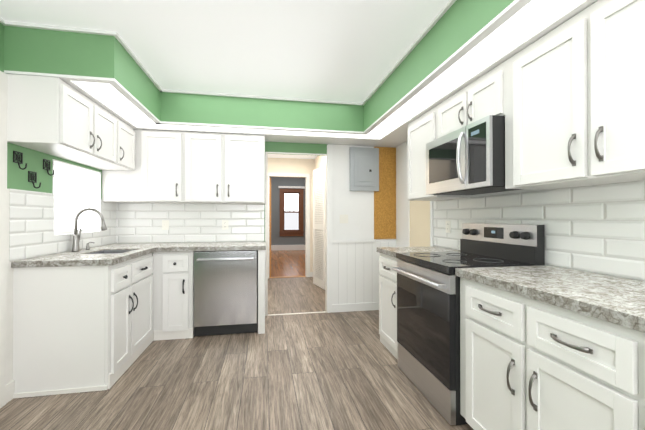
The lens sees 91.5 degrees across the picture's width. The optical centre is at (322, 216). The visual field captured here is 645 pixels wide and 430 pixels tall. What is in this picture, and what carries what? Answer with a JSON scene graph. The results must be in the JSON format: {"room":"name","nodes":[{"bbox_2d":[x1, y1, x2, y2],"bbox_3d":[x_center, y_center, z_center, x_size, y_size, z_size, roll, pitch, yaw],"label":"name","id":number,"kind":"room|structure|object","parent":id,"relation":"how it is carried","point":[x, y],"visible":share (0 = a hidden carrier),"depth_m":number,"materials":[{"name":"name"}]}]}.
{"room":"kitchen","nodes":[
{"label":"kitchen","id":0,"kind":"room"},
{"bbox_2d":[0,23,101,257],"bbox_3d":[-1.927,-0.028,0.854,0.100,2.515,5.830,0,0,-10],"label":"wall","id":1,"kind":"structure","parent":0,"point":[17,178],"depth_m":2.28,"materials":[{"name":"green paint"}]},
{"bbox_2d":[0,17,5,25],"bbox_3d":[-1.722,-1.278,0.091,0.021,0.021,4.039,0,0,-10],"label":"trim","id":2,"kind":"structure","parent":1,"relation":"attached to","point":[2,21],"depth_m":2.04,"materials":[{"name":"white wood"}]},
{"bbox_2d":[0,71,7,407],"bbox_3d":[-1.995,0.148,1.558,0.022,2.170,1.040,0,0,-10],"label":"door frame","id":3,"kind":"structure","parent":1,"relation":"attached to","point":[3,175],"depth_m":2.04,"materials":[{"name":"white wood"}]},
{"bbox_2d":[6,189,16,402],"bbox_3d":[-2.104,0.526,2.131,0.018,1.420,0.130,0,0,-10],"label":"wall","id":4,"kind":"structure","parent":1,"relation":"attached to","point":[10,386],"depth_m":2.11,"materials":[{"name":"white paint"}]},
{"bbox_2d":[13,151,26,169],"bbox_3d":[-2.092,-0.387,2.193,0.061,0.124,0.080,0,0,-10],"label":"hook","id":5,"kind":"object","parent":1,"relation":"attached to","point":[17,155],"visible":1,"depth_m":2.19,"materials":[{"name":"black metal"}]},
{"bbox_2d":[28,171,40,187],"bbox_3d":[-2.118,-0.268,2.330,0.061,0.124,0.080,0,0,-10],"label":"hook","id":6,"kind":"object","parent":1,"relation":"attached to","point":[34,178],"visible":1,"depth_m":2.33,"materials":[{"name":"black metal"}]},
{"bbox_2d":[43,159,54,175],"bbox_3d":[-2.146,-0.383,2.483,0.061,0.124,0.080,0,0,-10],"label":"hook","id":7,"kind":"object","parent":1,"relation":"attached to","point":[47,165],"visible":1,"depth_m":2.48,"materials":[{"name":"black metal"}]},
{"bbox_2d":[5,21,110,35],"bbox_3d":[-1.774,-1.268,2.123,0.600,0.021,0.022,0,0,-10],"label":"trim","id":8,"kind":"structure","parent":1,"relation":"attached to","point":[8,23],"depth_m":2.12,"materials":[{"name":"white wood"}]},
{"bbox_2d":[9,189,116,261],"bbox_3d":[-2.245,0.063,2.867,0.008,0.491,1.535,0,0,-10],"label":"tile backsplash","id":9,"kind":"structure","parent":1,"relation":"attached to","point":[31,223],"depth_m":2.40,"materials":[{"name":"white tile"}]},
{"bbox_2d":[7,74,134,169],"bbox_3d":[-2.032,-0.715,2.720,0.368,0.447,1.250,0,0,-10],"label":"upper cabinet","id":10,"kind":"object","parent":1,"relation":"attached to","point":[57,117],"visible":0.96,"depth_m":2.23,"materials":[{"name":"white wood"}]},
{"bbox_2d":[52,159,100,235],"bbox_3d":[-2.294,-0.145,2.917,0.079,0.634,0.764,0,0,-10],"label":"window","id":11,"kind":"structure","parent":1,"relation":"in","point":[76,189],"depth_m":2.96,"materials":[{"name":"white glass"}]},
{"bbox_2d":[0,0,448,102],"bbox_3d":[-0.187,-1.334,1.183,3.640,0.100,5.830,0,0,-10],"label":"ceiling","id":12,"kind":"structure","parent":0,"point":[343,50],"depth_m":2.24,"materials":[{"name":"paint"}]},
{"bbox_2d":[111,31,162,91],"bbox_3d":[-1.524,-1.265,2.648,0.022,0.021,0.963,0,0,-10],"label":"trim","id":13,"kind":"structure","parent":12,"relation":"attached to","point":[113,33],"depth_m":2.50,"materials":[{"name":"white wood"}]},
{"bbox_2d":[163,89,360,104],"bbox_3d":[-0.597,-1.261,3.348,2.101,0.021,0.022,0,0,-10],"label":"trim","id":14,"kind":"structure","parent":12,"relation":"attached to","point":[164,90],"depth_m":3.33,"materials":[{"name":"white wood"}]},
{"bbox_2d":[4,0,597,146],"bbox_3d":[-0.187,-1.116,1.182,3.438,0.334,5.628,0,0,-10],"label":"soffit ceiling","id":15,"kind":"structure","parent":12,"relation":"attached to","point":[458,31],"depth_m":2.39,"materials":[{"name":"green paint"}]},
{"bbox_2d":[73,0,582,138],"bbox_3d":[-0.159,-0.964,1.031,2.730,0.001,5.225,0,0,-10],"label":"soffit","id":16,"kind":"object","parent":15,"relation":"attached to","point":[529,19],"visible":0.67,"depth_m":2.23,"materials":[{"name":"white paint"}]},
{"bbox_2d":[361,0,455,105],"bbox_3d":[0.909,-1.273,1.081,0.022,0.021,5.029,0,0,-10],"label":"trim","id":17,"kind":"structure","parent":12,"relation":"attached to","point":[443,11],"depth_m":2.31,"materials":[{"name":"white wood"}]},
{"bbox_2d":[0,250,473,429],"bbox_3d":[-0.323,1.301,5.146,4.820,0.100,13.700,0,0,-10],"label":"floor","id":18,"kind":"structure","parent":0,"point":[328,371],"depth_m":2.30,"materials":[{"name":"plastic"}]},
{"bbox_2d":[13,253,152,397],"bbox_3d":[-1.879,0.796,2.642,0.642,0.885,0.920,0,0,-10],"label":"base cabinet","id":19,"kind":"object","parent":18,"relation":"on","point":[77,329],"visible":0.96,"depth_m":2.22,"materials":[{"name":"white wood"}]},
{"bbox_2d":[11,247,154,267],"bbox_3d":[-1.885,0.410,2.609,0.618,0.204,0.870,0,0,-10],"label":"countertop","id":20,"kind":"structure","parent":19,"relation":"on","point":[109,254],"depth_m":2.34,"materials":[{"name":"stone"}]},
{"bbox_2d":[71,208,106,251],"bbox_3d":[-2.059,0.117,2.795,0.279,0.382,0.098,0,0,-10],"label":"faucet","id":21,"kind":"object","parent":20,"relation":"on","point":[75,243],"visible":1,"depth_m":2.76,"materials":[{"name":"silver metal"}]},
{"bbox_2d":[92,241,265,251],"bbox_3d":[-1.490,0.335,3.456,1.703,0.044,0.651,0,0,-10],"label":"countertop","id":22,"kind":"structure","parent":19,"relation":"on","point":[188,246],"depth_m":3.31,"materials":[{"name":"stone"}]},
{"bbox_2d":[153,251,193,340],"bbox_3d":[-1.560,0.800,3.447,0.383,0.885,0.652,0,0,-10],"label":"base cabinet","id":23,"kind":"object","parent":18,"relation":"on","point":[173,295],"visible":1,"depth_m":3.17,"materials":[{"name":"white wood"}]},
{"bbox_2d":[194,250,257,335],"bbox_3d":[-1.050,0.801,3.530,0.640,0.875,0.660,0,0,-10],"label":"dishwasher","id":24,"kind":"object","parent":18,"relation":"on","point":[225,292],"visible":0.92,"depth_m":3.25,"materials":[{"name":"silver metal"}]},
{"bbox_2d":[258,250,264,333],"bbox_3d":[-0.701,0.801,3.626,0.073,0.885,0.613,0,0,-10],"label":"end panel","id":25,"kind":"object","parent":18,"relation":"on","point":[261,291],"visible":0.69,"depth_m":3.33,"materials":[{"name":"white wood"}]},
{"bbox_2d":[269,276,305,277],"bbox_3d":[-0.720,1.255,6.497,0.744,0.006,0.100,0,0,-10],"label":"trim","id":26,"kind":"structure","parent":18,"relation":"on","point":[284,276],"depth_m":6.53,"materials":[{"name":"brown wood"}]},
{"bbox_2d":[271,245,304,250],"bbox_3d":[-1.339,1.177,10.145,4.198,0.200,3.498,0,0,-10],"label":"baseboard","id":27,"kind":"structure","parent":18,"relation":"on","point":[286,247],"depth_m":11.86,"materials":[{"name":"white wood"}]},
{"bbox_2d":[268,311,325,315],"bbox_3d":[-0.318,1.244,4.021,0.754,0.004,0.035,0,0,-10],"label":"trim","id":28,"kind":"structure","parent":18,"relation":"on","point":[292,313],"depth_m":4.01,"materials":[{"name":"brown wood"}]},
{"bbox_2d":[379,253,397,359],"bbox_3d":[0.896,0.797,2.916,0.672,0.885,0.535,0,0,-10],"label":"base cabinet","id":29,"kind":"object","parent":18,"relation":"on","point":[388,306],"visible":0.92,"depth_m":2.88,"materials":[{"name":"white wood"}]},
{"bbox_2d":[377,246,459,257],"bbox_3d":[0.903,0.332,2.924,0.641,0.044,0.546,0,0,-10],"label":"countertop","id":30,"kind":"structure","parent":29,"relation":"on","point":[391,251],"depth_m":2.93,"materials":[{"name":"stone"}]},
{"bbox_2d":[392,223,544,425],"bbox_3d":[0.970,0.644,2.267,0.707,1.175,0.754,0,0,-10],"label":"range","id":31,"kind":"object","parent":18,"relation":"on","point":[428,312],"visible":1,"depth_m":2.09,"materials":[{"name":"black glass"}]},
{"bbox_2d":[460,277,603,429],"bbox_3d":[1.190,0.790,1.417,0.639,0.884,0.981,0,0,-10],"label":"base cabinet","id":32,"kind":"object","parent":18,"relation":"on","point":[526,363],"depth_m":1.38,"materials":[{"name":"white wood"}]},
{"bbox_2d":[455,265,644,332],"bbox_3d":[1.302,0.321,0.772,0.641,0.044,2.296,0,0,-10],"label":"countertop","id":33,"kind":"structure","parent":32,"relation":"on","point":[620,301],"depth_m":1.33,"materials":[{"name":"stone"}]},
{"bbox_2d":[604,321,644,429],"bbox_3d":[1.344,0.785,0.586,0.639,0.884,0.990,0,0,-10],"label":"base cabinet","id":34,"kind":"object","parent":18,"relation":"on","point":[624,347],"depth_m":0.99,"materials":[{"name":"white wood"}]},
{"bbox_2d":[152,142,395,274],"bbox_3d":[-0.698,-0.012,3.995,3.420,2.515,0.100,0,0,-10],"label":"wall","id":35,"kind":"structure","parent":0,"point":[357,207],"depth_m":4.13,"materials":[{"name":"white paint"}]},
{"bbox_2d":[102,129,149,202],"bbox_3d":[-2.139,-0.545,3.509,0.443,0.778,0.334,0,0,-10],"label":"upper cabinet","id":36,"kind":"object","parent":35,"relation":"attached to","point":[118,186],"depth_m":3.37,"materials":[{"name":"white wood"}]},
{"bbox_2d":[146,130,185,202],"bbox_3d":[-1.769,-0.545,3.578,0.423,0.778,0.334,0,0,-10],"label":"upper cabinet","id":37,"kind":"object","parent":35,"relation":"attached to","point":[182,167],"depth_m":3.43,"materials":[{"name":"white wood"}]},
{"bbox_2d":[117,203,263,242],"bbox_3d":[-1.559,0.068,3.781,1.690,0.491,0.007,0,0,-10],"label":"tile backsplash","id":38,"kind":"structure","parent":35,"relation":"attached to","point":[136,222],"depth_m":3.77,"materials":[{"name":"white tile"}]},
{"bbox_2d":[162,220,168,229],"bbox_3d":[-1.857,0.104,3.713,0.075,0.115,0.016,0,0,-10],"label":"light switch","id":39,"kind":"object","parent":38,"relation":"attached to","point":[165,224],"visible":1,"depth_m":3.71,"materials":[{"name":"white plastic"}]},
{"bbox_2d":[222,220,227,229],"bbox_3d":[-1.188,0.105,3.840,0.075,0.115,0.008,0,0,-10],"label":"outlet","id":40,"kind":"object","parent":38,"relation":"attached to","point":[224,224],"visible":1,"depth_m":3.84,"materials":[{"name":"white plastic"}]},
{"bbox_2d":[186,132,264,203],"bbox_3d":[-1.127,-0.545,3.696,0.882,0.778,0.334,0,0,-10],"label":"upper cabinet","id":41,"kind":"object","parent":35,"relation":"attached to","point":[221,168],"depth_m":3.54,"materials":[{"name":"white wood"}]},
{"bbox_2d":[265,145,332,315],"bbox_3d":[-0.303,0.161,4.058,0.860,2.170,0.120,0,0,-10],"label":"door frame","id":42,"kind":"structure","parent":35,"relation":"attached to","point":[329,232],"depth_m":4.07,"materials":[{"name":"white wood"}]},
{"bbox_2d":[340,215,347,222],"bbox_3d":[0.281,0.036,4.117,0.115,0.115,0.016,0,0,-10],"label":"light switch","id":43,"kind":"object","parent":35,"relation":"attached to","point":[343,218],"visible":1,"depth_m":4.12,"materials":[{"name":"white plastic"}]},
{"bbox_2d":[333,240,378,311],"bbox_3d":[0.563,0.779,4.153,0.879,0.935,0.016,0,0,-10],"label":"trim","id":44,"kind":"structure","parent":35,"relation":"attached to","point":[355,307],"depth_m":4.12,"materials":[{"name":"white wood"}]},
{"bbox_2d":[350,147,378,190],"bbox_3d":[0.554,-0.619,4.139,0.395,0.570,0.049,0,0,-10],"label":"electrical panel","id":45,"kind":"object","parent":35,"relation":"attached to","point":[364,169],"visible":0.98,"depth_m":4.12,"materials":[{"name":"grey metal"}]},
{"bbox_2d":[333,242,395,303],"bbox_3d":[0.560,0.746,4.167,0.879,0.800,0.012,0,0,-10],"label":"wainscoting","id":46,"kind":"structure","parent":35,"relation":"attached to","point":[356,273],"depth_m":4.14,"materials":[{"name":"white wood"}]},
{"bbox_2d":[374,147,395,238],"bbox_3d":[0.840,-0.311,4.224,0.308,1.235,0.014,0,0,-10],"label":"corkboard","id":47,"kind":"object","parent":35,"relation":"attached to","point":[385,211],"visible":1,"depth_m":4.22,"materials":[{"name":"brown"}]},
{"bbox_2d":[269,177,304,244],"bbox_3d":[-0.979,-0.252,9.304,4.800,3.050,5.500,0,0,-10],"label":"wall","id":48,"kind":"structure","parent":0,"point":[276,237],"depth_m":11.88,"materials":[{"name":"paint"}]},
{"bbox_2d":[278,186,304,235],"bbox_3d":[-1.174,-0.189,11.948,1.000,1.890,0.150,0,0,-10],"label":"room window","id":49,"kind":"structure","parent":48,"relation":"in","point":[291,212],"depth_m":11.98,"materials":[{"name":"brown wood"}]},
{"bbox_2d":[268,154,324,271],"bbox_3d":[-0.574,-0.023,5.325,1.450,2.550,2.470,0,0,-10],"label":"wall","id":50,"kind":"structure","parent":0,"point":[287,163],"depth_m":6.48,"materials":[{"name":"paint"}]},
{"bbox_2d":[268,173,309,277],"bbox_3d":[-0.709,0.188,6.441,0.910,2.140,0.025,0,0,-10],"label":"door frame","id":51,"kind":"structure","parent":50,"relation":"attached to","point":[307,225],"depth_m":6.48,"materials":[{"name":"white wood"}]},
{"bbox_2d":[313,166,324,289],"bbox_3d":[-0.108,0.199,5.848,0.135,2.088,1.102,0,0,-10],"label":"door","id":52,"kind":"structure","parent":50,"relation":"in","point":[319,227],"depth_m":5.57,"materials":[{"name":"white wood"}]},
{"bbox_2d":[406,141,641,280],"bbox_3d":[1.554,-0.025,1.499,0.100,2.515,5.830,0,0,-10],"label":"wall","id":53,"kind":"structure","parent":0,"point":[524,190],"depth_m":2.28,"materials":[{"name":"white paint"}]},
{"bbox_2d":[396,142,433,246],"bbox_3d":[1.073,0.154,3.763,0.020,2.180,0.940,0,0,-10],"label":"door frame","id":54,"kind":"structure","parent":53,"relation":"attached to","point":[414,223],"depth_m":3.86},
{"bbox_2d":[408,109,469,200],"bbox_3d":[1.062,-0.548,2.953,0.334,0.778,0.536,0,0,-10],"label":"upper cabinet","id":55,"kind":"object","parent":53,"relation":"attached to","point":[420,129],"depth_m":2.93,"materials":[{"name":"white wood"}]},
{"bbox_2d":[432,91,459,140],"bbox_3d":[1.156,-0.776,2.448,0.334,0.327,0.494,0,0,-10],"label":"upper cabinet","id":56,"kind":"object","parent":53,"relation":"attached to","point":[446,115],"depth_m":2.50,"materials":[{"name":"white wood"}]},
{"bbox_2d":[460,65,499,127],"bbox_3d":[1.215,-0.778,2.129,0.334,0.327,0.394,0,0,-10],"label":"upper cabinet","id":57,"kind":"object","parent":53,"relation":"attached to","point":[479,99],"depth_m":2.10,"materials":[{"name":"white wood"}]},
{"bbox_2d":[426,115,522,194],"bbox_3d":[1.117,-0.394,2.300,0.463,0.429,0.754,0,0,-10],"label":"microwave","id":58,"kind":"object","parent":57,"relation":"attached to","point":[469,159],"visible":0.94,"depth_m":2.10,"materials":[{"name":"silver metal"}]},
{"bbox_2d":[434,180,644,280],"bbox_3d":[1.589,0.065,1.011,0.008,0.469,4.640,0,0,-10],"label":"tile backsplash","id":59,"kind":"structure","parent":53,"relation":"attached to","point":[600,229],"depth_m":1.78,"materials":[{"name":"white tile"}]},
{"bbox_2d":[446,221,450,232],"bbox_3d":[1.207,0.101,3.026,0.008,0.115,0.075,0,0,-10],"label":"electrical outlet plate","id":60,"kind":"object","parent":59,"relation":"attached to","point":[448,226],"visible":1,"depth_m":3.01,"materials":[{"name":"white plastic"}]},
{"bbox_2d":[500,0,644,189],"bbox_3d":[1.344,-0.556,1.433,0.334,0.778,1.021,0,0,-10],"label":"upper cabinet","id":61,"kind":"object","parent":53,"relation":"attached to","point":[566,99],"depth_m":1.44,"materials":[{"name":"white wood"}]}
]}

